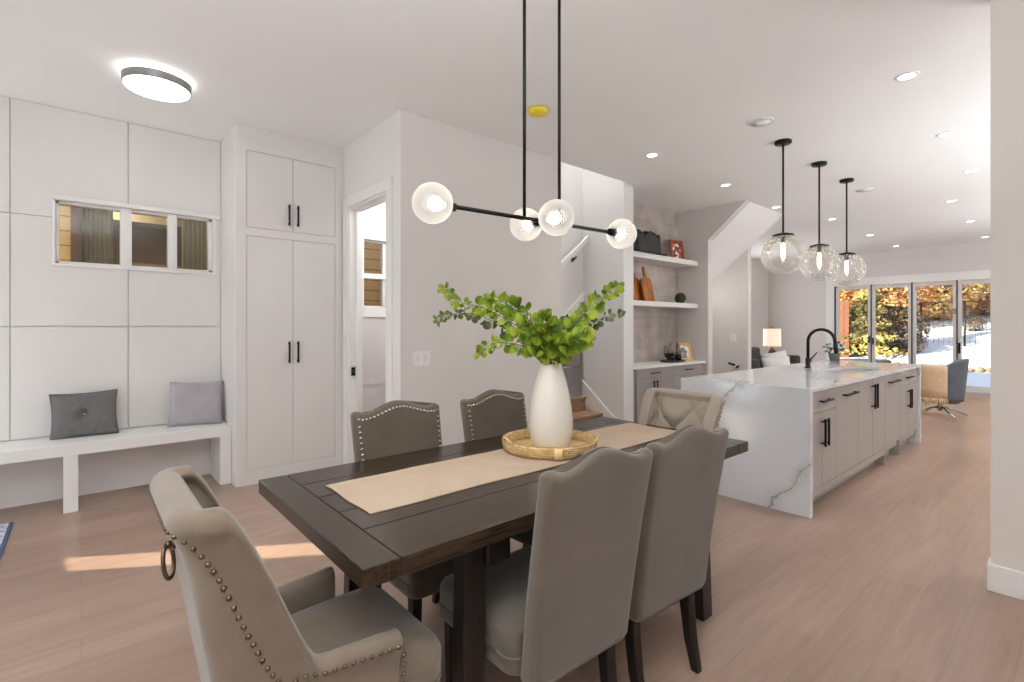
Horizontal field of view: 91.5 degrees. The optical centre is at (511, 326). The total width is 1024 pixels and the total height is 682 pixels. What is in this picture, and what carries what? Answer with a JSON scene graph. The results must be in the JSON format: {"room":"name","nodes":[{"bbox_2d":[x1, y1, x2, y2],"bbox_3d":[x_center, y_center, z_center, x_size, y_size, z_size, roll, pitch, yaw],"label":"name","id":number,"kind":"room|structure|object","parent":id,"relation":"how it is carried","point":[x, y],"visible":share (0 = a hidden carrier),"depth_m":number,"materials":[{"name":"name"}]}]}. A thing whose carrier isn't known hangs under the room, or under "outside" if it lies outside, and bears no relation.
{"room":"dining room","nodes":[
{"label":"dining room","id":0,"kind":"room"},
{"bbox_2d":[0,96,220,508],"bbox_3d":[-3.502,-0.185,4.057,4.400,3.070,0.160,0,0,-41],"label":"wall","id":1,"kind":"structure","parent":0,"point":[64,329],"depth_m":4.06,"materials":[{"name":"white paint"}]},
{"bbox_2d":[55,200,211,272],"bbox_3d":[-3.197,-0.748,4.285,1.076,0.501,0.095,0,0,-41],"label":"window","id":2,"kind":"structure","parent":1,"relation":"in","point":[125,214],"depth_m":4.21,"materials":[{"name":"white paint"}]},
{"bbox_2d":[52,199,216,274],"bbox_3d":[-3.153,-0.737,4.242,1.120,0.517,0.015,0,0,-41],"label":"trim","id":3,"kind":"structure","parent":1,"relation":"attached to","point":[53,200],"depth_m":4.21,"materials":[{"name":"white paint"}]},
{"bbox_2d":[52,194,218,219],"bbox_3d":[-3.142,-1.012,4.245,1.140,0.033,0.025,0,0,-41],"label":"trim","id":4,"kind":"structure","parent":1,"relation":"attached to","point":[56,197],"depth_m":4.19,"materials":[{"name":"white paint"}]},
{"bbox_2d":[344,110,400,400],"bbox_3d":[-1.397,-0.185,4.636,0.120,3.070,1.714,0,0,-41],"label":"wall","id":5,"kind":"structure","parent":0,"point":[374,157],"depth_m":4.08,"materials":[{"name":"white paint"}]},
{"bbox_2d":[343,176,392,463],"bbox_3d":[-1.242,0.064,4.450,0.148,2.572,0.980,0,0,-41],"label":"door frame","id":6,"kind":"structure","parent":5,"relation":"in","point":[381,192],"depth_m":4.71,"materials":[{"name":"white paint"}]},
{"bbox_2d":[363,202,385,411],"bbox_3d":[-0.793,-0.185,5.343,1.718,3.070,1.755,0,0,-41],"label":"wall","id":7,"kind":"structure","parent":0,"point":[374,218],"depth_m":5.63,"materials":[{"name":"beige paint"}]},
{"bbox_2d":[363,230,385,317],"bbox_3d":[-1.569,-0.595,5.674,0.470,0.975,0.120,0,0,-41],"label":"window","id":8,"kind":"structure","parent":7,"relation":"in","point":[368,311],"depth_m":5.67,"materials":[{"name":"white paint"}]},
{"bbox_2d":[414,114,560,445],"bbox_3d":[-0.180,-1.450,4.633,1.718,5.600,0.120,0,0,-41],"label":"wall","id":9,"kind":"structure","parent":0,"point":[477,254],"depth_m":4.40,"materials":[{"name":"beige paint"}]},
{"bbox_2d":[401,110,413,400],"bbox_3d":[-0.837,-0.185,3.987,0.120,3.070,0.001,0,0,-41],"label":"trim","id":10,"kind":"structure","parent":9,"relation":"attached to","point":[407,119],"depth_m":3.99,"materials":[{"name":"beige paint"}]},
{"bbox_2d":[413,351,429,365],"bbox_3d":[-0.738,0.257,4.065,0.156,0.116,0.011,0,0,-41],"label":"light switch","id":11,"kind":"object","parent":9,"relation":"attached to","point":[420,358],"visible":1,"depth_m":4.07,"materials":[{"name":"white paint"}]},
{"bbox_2d":[0,0,989,261],"bbox_3d":[3.140,-1.870,5.353,16.150,0.300,10.400,0,0,-41],"label":"ceiling","id":12,"kind":"structure","parent":0,"point":[682,81],"depth_m":3.54,"materials":[{"name":"paint"}]},
{"bbox_2d":[120,66,191,101],"bbox_3d":[-2.439,-1.671,3.430,0.400,0.097,0.400,0,0,-41],"label":"ceiling light","id":13,"kind":"object","parent":12,"relation":"attached to","point":[152,83],"visible":1,"depth_m":3.35,"materials":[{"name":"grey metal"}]},
{"bbox_2d":[123,75,189,101],"bbox_3d":[-2.439,-1.632,3.430,0.378,0.018,0.378,0,0,-41],"label":"diffuser","id":14,"kind":"object","parent":13,"relation":"attached to","point":[157,87],"depth_m":3.39,"materials":[{"name":"white"}]},
{"bbox_2d":[412,0,636,248],"bbox_3d":[0.116,-1.049,2.175,1.218,1.341,0.389,0,0,-41],"label":"chandelier","id":15,"kind":"object","parent":12,"relation":"hanging from","point":[435,203],"visible":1,"depth_m":2.11,"materials":[{"name":"black metal"}]},
{"bbox_2d":[442,200,456,211],"bbox_3d":[-0.235,-0.453,1.874,0.048,0.040,0.040,0,0,-41],"label":"socket","id":16,"kind":"object","parent":15,"relation":"attached to","point":[448,205],"depth_m":1.86,"materials":[{"name":"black metal"}]},
{"bbox_2d":[537,215,549,224],"bbox_3d":[0.137,-0.454,2.130,0.040,0.040,0.048,0,0,-41],"label":"socket","id":17,"kind":"object","parent":15,"relation":"attached to","point":[543,220],"depth_m":2.11,"materials":[{"name":"black metal"}]},
{"bbox_2d":[528,106,547,116],"bbox_3d":[0.204,-1.700,3.941,0.156,0.040,0.156,0,0,-41],"label":"smoke detector","id":18,"kind":"object","parent":12,"relation":"attached to","point":[535,111],"visible":1,"depth_m":3.91,"materials":[{"name":"yellow plastic"}]},
{"bbox_2d":[748,117,774,127],"bbox_3d":[2.090,-1.714,4.182,0.200,0.012,0.200,0,0,-41],"label":"smoke detector","id":19,"kind":"object","parent":12,"relation":"attached to","point":[763,121],"visible":1,"depth_m":4.17,"materials":[{"name":"white paint"}]},
{"bbox_2d":[750,119,772,126],"bbox_3d":[2.090,-1.712,4.182,0.178,0.001,0.178,0,0,-41],"label":"grille","id":20,"kind":"object","parent":19,"relation":"attached to","point":[756,122],"depth_m":4.17,"materials":[{"name":"paint"}]},
{"bbox_2d":[761,138,805,274],"bbox_3d":[2.510,-1.102,4.617,0.372,1.236,0.372,0,0,-41],"label":"globe pendant","id":21,"kind":"object","parent":12,"relation":"hanging from","point":[782,237],"visible":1,"depth_m":4.64,"materials":[{"name":"glass"}]},
{"bbox_2d":[781,236,785,259],"bbox_3d":[2.510,-0.732,4.617,0.040,0.224,0.040,0,0,-41],"label":"bulb","id":22,"kind":"object","parent":21,"relation":"attached to","point":[783,241],"depth_m":4.60,"materials":[{"name":"beige"}]},
{"bbox_2d":[799,161,839,280],"bbox_3d":[3.224,-1.102,5.233,0.372,1.236,0.372,0,0,-41],"label":"globe pendant","id":23,"kind":"object","parent":12,"relation":"hanging from","point":[818,248],"visible":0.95,"depth_m":5.24,"materials":[{"name":"glass"}]},
{"bbox_2d":[828,178,865,285],"bbox_3d":[3.909,-1.102,5.825,0.372,1.236,0.372,0,0,-41],"label":"globe pendant","id":24,"kind":"object","parent":12,"relation":"hanging from","point":[846,255],"visible":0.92,"depth_m":5.82,"materials":[{"name":"glass"}]},
{"bbox_2d":[894,71,920,81],"bbox_3d":[2.707,-1.716,3.417,0.144,0.007,0.144,0,0,-41],"label":"recessed light","id":25,"kind":"object","parent":12,"relation":"in","point":[909,75],"visible":1,"depth_m":3.41,"materials":[{"name":"white paint"}]},
{"bbox_2d":[0,392,1023,681],"bbox_3d":[3.140,1.410,5.353,16.150,0.120,10.400,0,0,-41],"label":"floor","id":26,"kind":"structure","parent":0,"point":[886,579],"depth_m":2.56,"materials":[{"name":"brown wood"}]},
{"bbox_2d":[0,522,12,559],"bbox_3d":[-3.584,1.345,2.388,1.595,0.010,1.380,0,0,-41],"label":"area rug","id":27,"kind":"object","parent":26,"relation":"on","point":[5,529],"visible":1,"depth_m":3.22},
{"bbox_2d":[0,420,230,513],"bbox_3d":[-3.691,1.101,3.494,2.978,0.497,0.436,0,0,-41],"label":"bench","id":28,"kind":"object","parent":26,"relation":"on","point":[219,434],"visible":0.97,"depth_m":3.81,"materials":[{"name":"white paint"}]},
{"bbox_2d":[49,389,118,439],"bbox_3d":[-3.353,0.687,3.915,0.431,0.365,0.172,0,0,-32],"label":"throw pillow","id":29,"kind":"object","parent":28,"relation":"on","point":[91,413],"visible":0.97,"depth_m":3.88,"materials":[{"name":"grey fabric"}]},
{"bbox_2d":[167,381,223,426],"bbox_3d":[-2.773,0.671,4.383,0.419,0.385,0.174,0,0,-32],"label":"throw pillow","id":30,"kind":"object","parent":28,"relation":"on","point":[191,403],"visible":0.99,"depth_m":4.34,"materials":[{"name":"grey fabric"}]},
{"bbox_2d":[221,123,343,487],"bbox_3d":[-2.150,-0.184,4.703,0.929,3.069,0.624,0,0,-41],"label":"tall cabinet","id":31,"kind":"object","parent":26,"relation":"on","point":[282,195],"visible":1,"depth_m":4.45,"materials":[{"name":"paint"}]},
{"bbox_2d":[148,465,441,681],"bbox_3d":[-0.562,0.861,1.341,0.652,0.978,0.514,0,0,-41],"label":"chair","id":32,"kind":"object","parent":26,"relation":"on","point":[244,627],"visible":1,"depth_m":1.13,"materials":[{"name":"beige fabric"}]},
{"bbox_2d":[350,400,453,622],"bbox_3d":[-0.378,0.852,2.197,0.475,0.996,0.596,0,0,-41],"label":"dining chair","id":33,"kind":"object","parent":26,"relation":"on","point":[395,427],"visible":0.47,"depth_m":2.30,"materials":[{"name":"beige fabric"}]},
{"bbox_2d":[460,389,533,547],"bbox_3d":[0.081,0.852,2.624,0.475,0.996,0.596,0,0,-44],"label":"dining chair","id":34,"kind":"object","parent":26,"relation":"on","point":[492,413],"visible":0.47,"depth_m":2.75,"materials":[{"name":"beige fabric"}]},
{"bbox_2d":[259,417,747,681],"bbox_3d":[0.117,0.963,2.193,2.036,0.775,0.923,0,0,-41],"label":"dining table","id":35,"kind":"object","parent":26,"relation":"on","point":[474,527],"visible":0.55,"depth_m":1.49,"materials":[{"name":"brown wood"}]},
{"bbox_2d":[326,423,675,513],"bbox_3d":[0.131,0.572,2.253,1.814,0.004,0.366,0,0,-41],"label":"table runner","id":36,"kind":"object","parent":35,"relation":"on","point":[373,494],"visible":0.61,"depth_m":1.92,"materials":[{"name":"beige fabric"}]},
{"bbox_2d":[502,429,599,459],"bbox_3d":[0.174,0.530,2.336,0.451,0.078,0.447,0,0,-41],"label":"woven tray","id":37,"kind":"object","parent":36,"relation":"on","point":[517,442],"visible":0.7,"depth_m":2.19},
{"bbox_2d":[529,363,572,447],"bbox_3d":[0.182,0.363,2.330,0.204,0.387,0.204,0,0,-41],"label":"vase","id":38,"kind":"object","parent":37,"relation":"on","point":[550,416],"visible":0.94,"depth_m":2.26,"materials":[{"name":"beige ceramic"}]},
{"bbox_2d":[433,305,526,347],"bbox_3d":[-0.099,0.133,2.389,0.566,0.479,0.104,0,0,7],"label":"branch","id":39,"kind":"object","parent":38,"relation":"in","point":[486,324],"visible":0.57,"depth_m":2.40,"materials":[{"name":"green plant"}]},
{"bbox_2d":[437,282,542,356],"bbox_3d":[-0.064,0.082,2.291,0.555,0.578,0.116,0,0,-8],"label":"branch","id":40,"kind":"object","parent":38,"relation":"in","point":[518,317],"visible":0.81,"depth_m":2.28,"materials":[{"name":"green plant"}]},
{"bbox_2d":[473,333,551,360],"bbox_3d":[0.023,0.201,2.237,0.397,0.346,0.130,0,0,-29],"label":"branch","id":41,"kind":"object","parent":38,"relation":"in","point":[527,352],"visible":0.91,"depth_m":2.22,"materials":[{"name":"green plant"}]},
{"bbox_2d":[483,290,548,362],"bbox_3d":[0.048,0.096,2.365,0.361,0.546,0.146,0,0,16],"label":"branch","id":42,"kind":"object","parent":38,"relation":"in","point":[515,301],"visible":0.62,"depth_m":2.35,"materials":[{"name":"green plant"}]},
{"bbox_2d":[532,308,566,365],"bbox_3d":[0.162,0.144,2.266,0.181,0.453,0.170,0,0,-41],"label":"branch","id":43,"kind":"object","parent":38,"relation":"in","point":[552,325],"visible":0.83,"depth_m":2.23,"materials":[{"name":"green plant"}]},
{"bbox_2d":[548,326,595,365],"bbox_3d":[0.263,0.185,2.236,0.232,0.378,0.141,0,0,30],"label":"branch","id":44,"kind":"object","parent":38,"relation":"in","point":[585,335],"visible":0.87,"depth_m":2.23,"materials":[{"name":"green plant"}]},
{"bbox_2d":[540,308,625,365],"bbox_3d":[0.344,0.140,2.422,0.424,0.464,0.121,0,0,-20],"label":"branch","id":45,"kind":"object","parent":38,"relation":"in","point":[610,319],"visible":0.41,"depth_m":2.44,"materials":[{"name":"green plant"}]},
{"bbox_2d":[549,280,624,363],"bbox_3d":[0.333,0.074,2.352,0.410,0.590,0.114,0,0,-12],"label":"branch","id":46,"kind":"object","parent":38,"relation":"in","point":[568,322],"visible":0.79,"depth_m":2.35,"materials":[{"name":"green plant"}]},
{"bbox_2d":[438,447,652,681],"bbox_3d":[0.093,0.852,1.675,0.475,0.996,0.596,0,0,-39],"label":"dining chair","id":47,"kind":"object","parent":26,"relation":"on","point":[559,602],"visible":1,"depth_m":1.46,"materials":[{"name":"beige fabric"}]},
{"bbox_2d":[562,306,602,421],"bbox_3d":[0.622,0.455,6.534,1.960,1.790,1.720,0,0,-41],"label":"staircase","id":48,"kind":"structure","parent":26,"relation":"on","point":[579,413],"depth_m":6.32,"materials":[{"name":"brown wood"}]},
{"bbox_2d":[633,363,703,421],"bbox_3d":[2.009,0.935,6.806,1.700,0.829,0.460,0,0,-41],"label":"base cabinet","id":49,"kind":"object","parent":26,"relation":"on","point":[670,377],"visible":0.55,"depth_m":6.43,"materials":[{"name":"paint"}]},
{"bbox_2d":[633,360,705,369],"bbox_3d":[2.007,0.504,6.808,1.700,0.032,0.454,0,0,-41],"label":"countertop","id":50,"kind":"structure","parent":49,"relation":"on","point":[652,364],"depth_m":6.67,"materials":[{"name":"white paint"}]},
{"bbox_2d":[677,343,692,360],"bbox_3d":[2.506,0.360,7.242,0.236,0.258,0.074,0,0,-21],"label":"photo frame","id":51,"kind":"object","parent":50,"relation":"on","point":[685,347],"visible":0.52,"depth_m":7.25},
{"bbox_2d":[680,345,689,357],"bbox_3d":[2.505,0.361,7.245,0.160,0.190,0.011,0,-12,-21],"label":"photo","id":52,"kind":"object","parent":51,"relation":"attached to","point":[685,349],"depth_m":7.25},
{"bbox_2d":[625,425,728,681],"bbox_3d":[0.476,0.852,2.005,0.475,0.996,0.596,0,0,-37],"label":"dining chair","id":53,"kind":"object","parent":26,"relation":"on","point":[687,465],"visible":0.7,"depth_m":1.78,"materials":[{"name":"beige fabric"}]},
{"bbox_2d":[638,388,725,430],"bbox_3d":[0.806,0.861,2.723,0.652,0.978,0.514,0,0,-41],"label":"chair","id":54,"kind":"object","parent":26,"relation":"on","point":[663,407],"visible":0.26,"depth_m":2.89,"materials":[{"name":"beige fabric"}]},
{"bbox_2d":[751,347,799,368],"bbox_3d":[4.564,0.880,9.435,1.960,0.940,0.980,0,0,-41],"label":"sofa","id":55,"kind":"object","parent":26,"relation":"on","point":[756,362],"visible":0.06,"depth_m":9.71,"materials":[{"name":"grey fabric"}]},
{"bbox_2d":[760,350,786,357],"bbox_3d":[4.955,0.650,9.350,0.514,0.427,0.270,0,0,8],"label":"sofa pillow","id":56,"kind":"object","parent":55,"relation":"on","point":[781,353],"visible":0.29,"depth_m":9.35,"materials":[{"name":"fabric"}]},
{"bbox_2d":[761,356,789,367],"bbox_3d":[4.665,0.690,8.783,0.471,0.363,0.239,0,0,7],"label":"sofa pillow","id":57,"kind":"object","parent":55,"relation":"on","point":[767,362],"visible":0.52,"depth_m":8.75,"materials":[{"name":"fabric"}]},
{"bbox_2d":[813,368,916,501],"bbox_3d":[3.205,0.908,4.920,3.408,0.883,0.720,0,0,-41],"label":"kitchen island","id":58,"kind":"object","parent":26,"relation":"on","point":[856,425],"visible":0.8,"depth_m":4.34,"materials":[{"name":"paint"}]},
{"bbox_2d":[681,360,920,518],"bbox_3d":[3.103,0.893,5.040,3.515,0.914,1.005,0,0,-41],"label":"island countertop","id":59,"kind":"structure","parent":58,"relation":"on","point":[768,408],"depth_m":3.80,"materials":[{"name":"stone"}]},
{"bbox_2d":[805,328,838,367],"bbox_3d":[3.257,0.224,5.228,0.147,0.424,0.315,0,0,-41],"label":"kitchen faucet","id":60,"kind":"object","parent":59,"relation":"on","point":[808,360],"visible":0.98,"depth_m":5.27,"materials":[{"name":"black metal"}]},
{"bbox_2d":[822,340,845,360],"bbox_3d":[4.110,0.303,6.375,0.259,0.267,0.241,0,0,-41],"label":"potted flower","id":61,"kind":"object","parent":59,"relation":"on","point":[833,357],"visible":0.78,"depth_m":6.34,"materials":[{"name":"grey plant"}]},
{"bbox_2d":[921,358,968,418],"bbox_3d":[6.569,0.909,7.610,0.700,0.877,0.601,0,0,-33],"label":"lounge chair","id":62,"kind":"object","parent":26,"relation":"on","point":[958,369],"visible":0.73,"depth_m":7.34,"materials":[{"name":"fabric"}]},
{"bbox_2d":[921,364,948,406],"bbox_3d":[6.315,0.870,7.474,0.176,0.628,0.357,0,0,-33],"label":"throw blanket","id":63,"kind":"object","parent":62,"relation":"on","point":[934,377],"visible":0.94,"depth_m":7.41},
{"bbox_3d":[5.463,1.055,10.475,0.500,0.590,0.500,0,0,-41],"label":"side table","id":64,"kind":"object","parent":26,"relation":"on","visible":0},
{"bbox_2d":[763,327,780,352],"bbox_3d":[5.463,0.381,10.475,0.344,0.757,0.344,0,0,-41],"label":"table lamp","id":65,"kind":"object","parent":64,"relation":"on","point":[771,337],"visible":0.66,"depth_m":10.34,"materials":[{"name":"beige fabric"}]},
{"bbox_2d":[561,162,582,315],"bbox_3d":[0.338,-1.735,5.986,1.495,5.030,0.040,0,0,-41],"label":"wall","id":66,"kind":"structure","parent":0,"point":[571,176],"depth_m":6.32,"materials":[{"name":"white paint"}]},
{"bbox_2d":[562,293,583,316],"bbox_3d":[0.361,0.175,5.960,1.495,1.230,0.027,0,0,-41],"label":"trim","id":67,"kind":"structure","parent":66,"relation":"attached to","point":[575,305],"depth_m":6.32,"materials":[{"name":"white paint"}]},
{"bbox_2d":[561,236,588,267],"bbox_3d":[0.397,-0.578,5.937,1.460,1.172,0.110,0,0,-41],"label":"handrail","id":68,"kind":"object","parent":66,"relation":"attached to","point":[585,240],"visible":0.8,"depth_m":6.22,"materials":[{"name":"white paint"}]},
{"bbox_2d":[563,352,582,396],"bbox_3d":[0.215,-1.450,6.791,2.600,5.600,3.000,0,0,-41],"label":"wall","id":69,"kind":"structure","parent":0,"point":[574,385],"depth_m":7.65,"materials":[{"name":"white paint"}]},
{"bbox_2d":[583,169,632,421],"bbox_3d":[1.204,-1.450,6.284,0.195,5.600,0.640,0,0,-41],"label":"wall","id":70,"kind":"structure","parent":0,"point":[607,365],"depth_m":6.14,"materials":[{"name":"white paint"}]},
{"bbox_2d":[582,380,615,418],"bbox_3d":[1.120,1.020,6.218,0.017,0.660,0.630,0,0,-41],"label":"trim","id":71,"kind":"structure","parent":70,"relation":"attached to","point":[592,401],"depth_m":6.31,"materials":[{"name":"white paint"}]},
{"bbox_2d":[633,201,677,362],"bbox_3d":[1.825,-0.185,7.018,1.704,3.070,0.100,0,0,-41],"label":"wall niche","id":72,"kind":"object","parent":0,"point":[654,329],"visible":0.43,"depth_m":7.19,"materials":[{"name":"tile"}]},
{"bbox_2d":[633,251,697,267],"bbox_3d":[1.966,-0.923,6.855,1.700,0.072,0.329,0,0,-41],"label":"floating shelf","id":73,"kind":"object","parent":72,"relation":"attached to","point":[639,257],"visible":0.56,"depth_m":6.83,"materials":[{"name":"paint"}]},
{"bbox_2d":[633,229,666,255],"bbox_3d":[1.753,-1.113,6.586,0.680,0.308,0.260,0,0,-41],"label":"ornament","id":74,"kind":"object","parent":73,"relation":"on","point":[647,242],"visible":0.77,"depth_m":6.47,"materials":[{"name":"metal"}]},
{"bbox_2d":[669,239,684,258],"bbox_3d":[2.388,-1.110,7.220,0.254,0.304,0.074,0,0,-29],"label":"picture frame","id":75,"kind":"object","parent":73,"relation":"on","point":[676,246],"visible":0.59,"depth_m":7.22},
{"bbox_2d":[672,242,682,258],"bbox_3d":[2.386,-1.109,7.223,0.190,0.245,0.010,0,-10,-29],"label":"picture","id":76,"kind":"object","parent":75,"relation":"attached to","point":[677,247],"depth_m":7.23},
{"bbox_2d":[633,300,697,308],"bbox_3d":[1.966,-0.305,6.855,1.700,0.066,0.329,0,0,-41],"label":"floating shelf","id":77,"kind":"object","parent":72,"relation":"attached to","point":[636,303],"visible":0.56,"depth_m":6.76,"materials":[{"name":"paint"}]},
{"bbox_2d":[633,273,643,300],"bbox_3d":[1.646,-0.535,6.663,0.300,0.392,0.116,0,0,-41],"label":"cutting board","id":78,"kind":"object","parent":77,"relation":"on","point":[637,291],"visible":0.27,"depth_m":6.66,"materials":[{"name":"brown wood"}]},
{"bbox_2d":[640,266,654,300],"bbox_3d":[1.809,-0.580,6.719,0.240,0.481,0.130,0,0,-41],"label":"cutting board","id":79,"kind":"object","parent":77,"relation":"on","point":[646,284],"visible":0.84,"depth_m":6.70,"materials":[{"name":"brown wood"}]},
{"bbox_2d":[675,293,685,302],"bbox_3d":[2.429,-0.416,7.197,0.156,0.156,0.152,0,0,33],"label":"moss ball","id":80,"kind":"object","parent":77,"relation":"on","point":[679,297],"visible":0.9,"depth_m":7.14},
{"bbox_2d":[678,200,749,374],"bbox_3d":[2.854,-0.185,7.230,0.130,3.070,1.125,0,0,-41],"label":"wall","id":81,"kind":"structure","parent":0,"point":[697,229],"depth_m":7.26,"materials":[{"name":"beige paint"}]},
{"bbox_2d":[712,247,750,373],"bbox_3d":[3.388,0.315,8.562,0.120,4.070,1.365,0,0,-41],"label":"wall","id":82,"kind":"structure","parent":0,"point":[731,291],"depth_m":8.20,"materials":[{"name":"beige paint"}]},
{"bbox_2d":[712,202,781,282],"bbox_3d":[3.100,-0.935,7.924,1.150,1.570,1.855,0,0,-41],"label":"ceiling","id":83,"kind":"structure","parent":0,"point":[754,220],"depth_m":7.53,"materials":[{"name":"paint"}]},
{"bbox_2d":[751,259,767,353],"bbox_3d":[4.661,-0.185,11.488,5.630,3.070,0.100,0,0,-41],"label":"wall","id":84,"kind":"structure","parent":0,"point":[759,273],"depth_m":12.94,"materials":[{"name":"white paint"}]},
{"bbox_2d":[768,242,989,362],"bbox_3d":[9.724,-1.250,10.045,0.150,5.200,8.900,0,0,-41],"label":"wall","id":85,"kind":"structure","parent":0,"point":[796,302],"depth_m":12.35,"materials":[{"name":"beige paint"}]},
{"bbox_2d":[836,286,869,361],"bbox_3d":[8.115,0.179,11.863,0.090,2.287,0.713,0,0,-41],"label":"door","id":86,"kind":"structure","parent":85,"relation":"in","point":[838,289],"depth_m":12.00,"materials":[{"name":"white plastic"}]},
{"bbox_2d":[872,284,910,363],"bbox_3d":[8.597,0.179,11.305,0.090,2.287,0.738,0,0,-41],"label":"door","id":87,"kind":"structure","parent":85,"relation":"in","point":[874,287],"depth_m":11.42,"materials":[{"name":"white plastic"}]},
{"bbox_2d":[834,280,957,363],"bbox_3d":[8.859,0.175,11.021,0.075,2.310,3.012,0,0,-41],"label":"trim","id":88,"kind":"structure","parent":85,"relation":"attached to","point":[956,280],"depth_m":11.01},
{"bbox_2d":[826,270,989,359],"bbox_3d":[9.138,0.098,10.594,0.020,2.504,4.364,0,0,-41],"label":"trim","id":89,"kind":"structure","parent":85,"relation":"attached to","point":[980,274],"depth_m":11.23,"materials":[{"name":"white paint"}]},
{"bbox_2d":[913,281,955,363],"bbox_3d":[9.087,0.179,10.737,0.090,2.287,0.738,0,0,-41],"label":"door","id":90,"kind":"structure","parent":85,"relation":"in","point":[915,285],"depth_m":10.85,"materials":[{"name":"white plastic"}]},
{"bbox_2d":[958,279,989,391],"bbox_3d":[9.579,0.179,10.168,0.090,2.287,0.743,0,0,-41],"label":"door","id":91,"kind":"structure","parent":85,"relation":"in","point":[968,388],"depth_m":10.40,"materials":[{"name":"white plastic"}]},
{"bbox_2d":[990,0,1023,571],"bbox_3d":[3.634,-0.185,1.309,0.148,3.070,3.433,0,0,-41],"label":"wall","id":92,"kind":"structure","parent":0,"point":[1006,16],"depth_m":2.51,"materials":[{"name":"paint"}]},
{"bbox_2d":[987,557,1023,600],"bbox_3d":[3.606,1.282,1.328,0.164,0.136,3.398,0,0,-41],"label":"baseboard","id":93,"kind":"structure","parent":92,"relation":"attached to","point":[1001,580],"depth_m":2.51,"materials":[{"name":"white paint"}]},
{"label":"outside","id":94,"kind":"structure","parent":0,"visible":0},
{"bbox_3d":[11.355,1.725,9.802,110.000,0.250,80.000,0,0,-41],"label":"ground","id":95,"kind":"structure","parent":94,"visible":0},
{"bbox_2d":[60,205,379,305],"bbox_3d":[-4.072,-1.050,7.166,12.000,5.200,1.630,0,0,-41],"label":"house","id":96,"kind":"structure","parent":95,"relation":"on","point":[87,235],"depth_m":6.45,"materials":[{"name":"yellow"}]},
{"bbox_2d":[81,208,112,263],"bbox_3d":[-4.815,-0.900,5.777,0.300,1.600,0.060,0,0,-41],"label":"curtain","id":97,"kind":"object","parent":96,"relation":"hanging from","point":[96,225],"depth_m":5.78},
{"bbox_2d":[182,220,206,269],"bbox_3d":[-4.051,-0.900,6.437,0.360,1.600,0.060,0,0,-41],"label":"curtain","id":98,"kind":"object","parent":96,"relation":"hanging from","point":[194,233],"depth_m":6.41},
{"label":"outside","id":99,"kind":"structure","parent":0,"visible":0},
{"bbox_2d":[840,281,989,386],"bbox_3d":[19.011,-1.165,26.979,36.000,5.214,40.000,0,0,-41],"label":"snow","id":100,"kind":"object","parent":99,"point":[978,356],"visible":0.02,"depth_m":18.19,"materials":[{"name":"snow"}]},
{"bbox_2d":[840,300,849,357],"bbox_3d":[11.928,0.225,19.504,0.072,2.450,2.200,0,0,-41],"label":"wooden fence","id":101,"kind":"object","parent":100,"relation":"on","point":[844,305],"visible":0.12,"depth_m":18.77,"materials":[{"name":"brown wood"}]},
{"bbox_2d":[840,286,859,306],"bbox_3d":[14.610,-2.964,24.417,4.584,6.825,4.465,0,0,-41],"label":"autumn tree","id":102,"kind":"object","parent":100,"relation":"on","point":[846,291],"visible":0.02,"depth_m":22.89,"materials":[{"name":"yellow plant"}]},
{"bbox_2d":[840,358,891,362],"bbox_3d":[11.592,1.240,16.413,1.320,0.340,1.452,0,0,-41],"label":"table","id":103,"kind":"object","parent":100,"relation":"on","point":[841,359],"visible":0.38,"depth_m":16.10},
{"bbox_2d":[840,285,907,357],"bbox_3d":[13.458,-0.485,18.753,2.332,3.676,2.342,0,0,26],"label":"conifer","id":104,"kind":"object","parent":100,"relation":"on","point":[861,297],"visible":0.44,"depth_m":18.43,"materials":[{"name":"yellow plant"}]},
{"bbox_2d":[849,308,902,351],"bbox_3d":[13.614,0.116,19.241,2.429,1.824,2.470,0,0,-25],"label":"shrub","id":105,"kind":"object","parent":100,"relation":"on","point":[887,314],"visible":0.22,"depth_m":18.61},
{"bbox_2d":[840,281,943,321],"bbox_3d":[17.145,-2.938,22.974,4.586,6.805,4.516,0,0,-41],"label":"autumn tree","id":106,"kind":"object","parent":100,"relation":"on","point":[920,289],"visible":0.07,"depth_m":21.87,"materials":[{"name":"orange plant"}]},
{"bbox_2d":[861,305,930,351],"bbox_3d":[14.319,0.066,18.879,2.470,1.824,2.429,0,0,-10],"label":"shrub","id":107,"kind":"object","parent":100,"relation":"on","point":[892,310],"visible":0.37,"depth_m":18.27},
{"bbox_2d":[892,332,928,352],"bbox_3d":[14.579,0.579,18.315,1.134,0.851,1.153,0,0,6],"label":"shrub","id":108,"kind":"object","parent":100,"relation":"on","point":[903,333],"visible":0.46,"depth_m":18.10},
{"bbox_2d":[849,300,989,346],"bbox_3d":[16.220,0.215,18.780,0.070,2.350,8.835,0,0,-41],"label":"mesh fence","id":109,"kind":"object","parent":100,"relation":"on","point":[964,329],"visible":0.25,"depth_m":18.67,"materials":[{"name":"black metal"}]},
{"bbox_2d":[890,279,989,319],"bbox_3d":[19.722,-3.454,23.051,4.465,6.825,4.584,0,0,40],"label":"autumn tree","id":110,"kind":"object","parent":100,"relation":"on","point":[972,292],"visible":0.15,"depth_m":22.27,"materials":[{"name":"orange plant"}]},
{"bbox_2d":[891,361,989,372],"bbox_3d":[12.350,1.316,18.219,0.343,0.378,16.891,0,0,-41],"label":"stone edging","id":111,"kind":"object","parent":100,"relation":"on","point":[977,369],"visible":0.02,"depth_m":15.57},
{"bbox_2d":[939,279,989,314],"bbox_3d":[22.052,-3.671,23.412,4.516,6.805,4.586,0,0,-23],"label":"autumn tree","id":112,"kind":"object","parent":100,"relation":"on","point":[980,309],"visible":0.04,"depth_m":22.99,"materials":[{"name":"orange plant"}]},
{"bbox_2d":[962,317,987,331],"bbox_3d":[18.680,-0.110,20.154,0.823,0.608,0.810,0,0,21],"label":"shrub","id":113,"kind":"object","parent":100,"relation":"on","point":[968,322],"visible":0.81,"depth_m":20.04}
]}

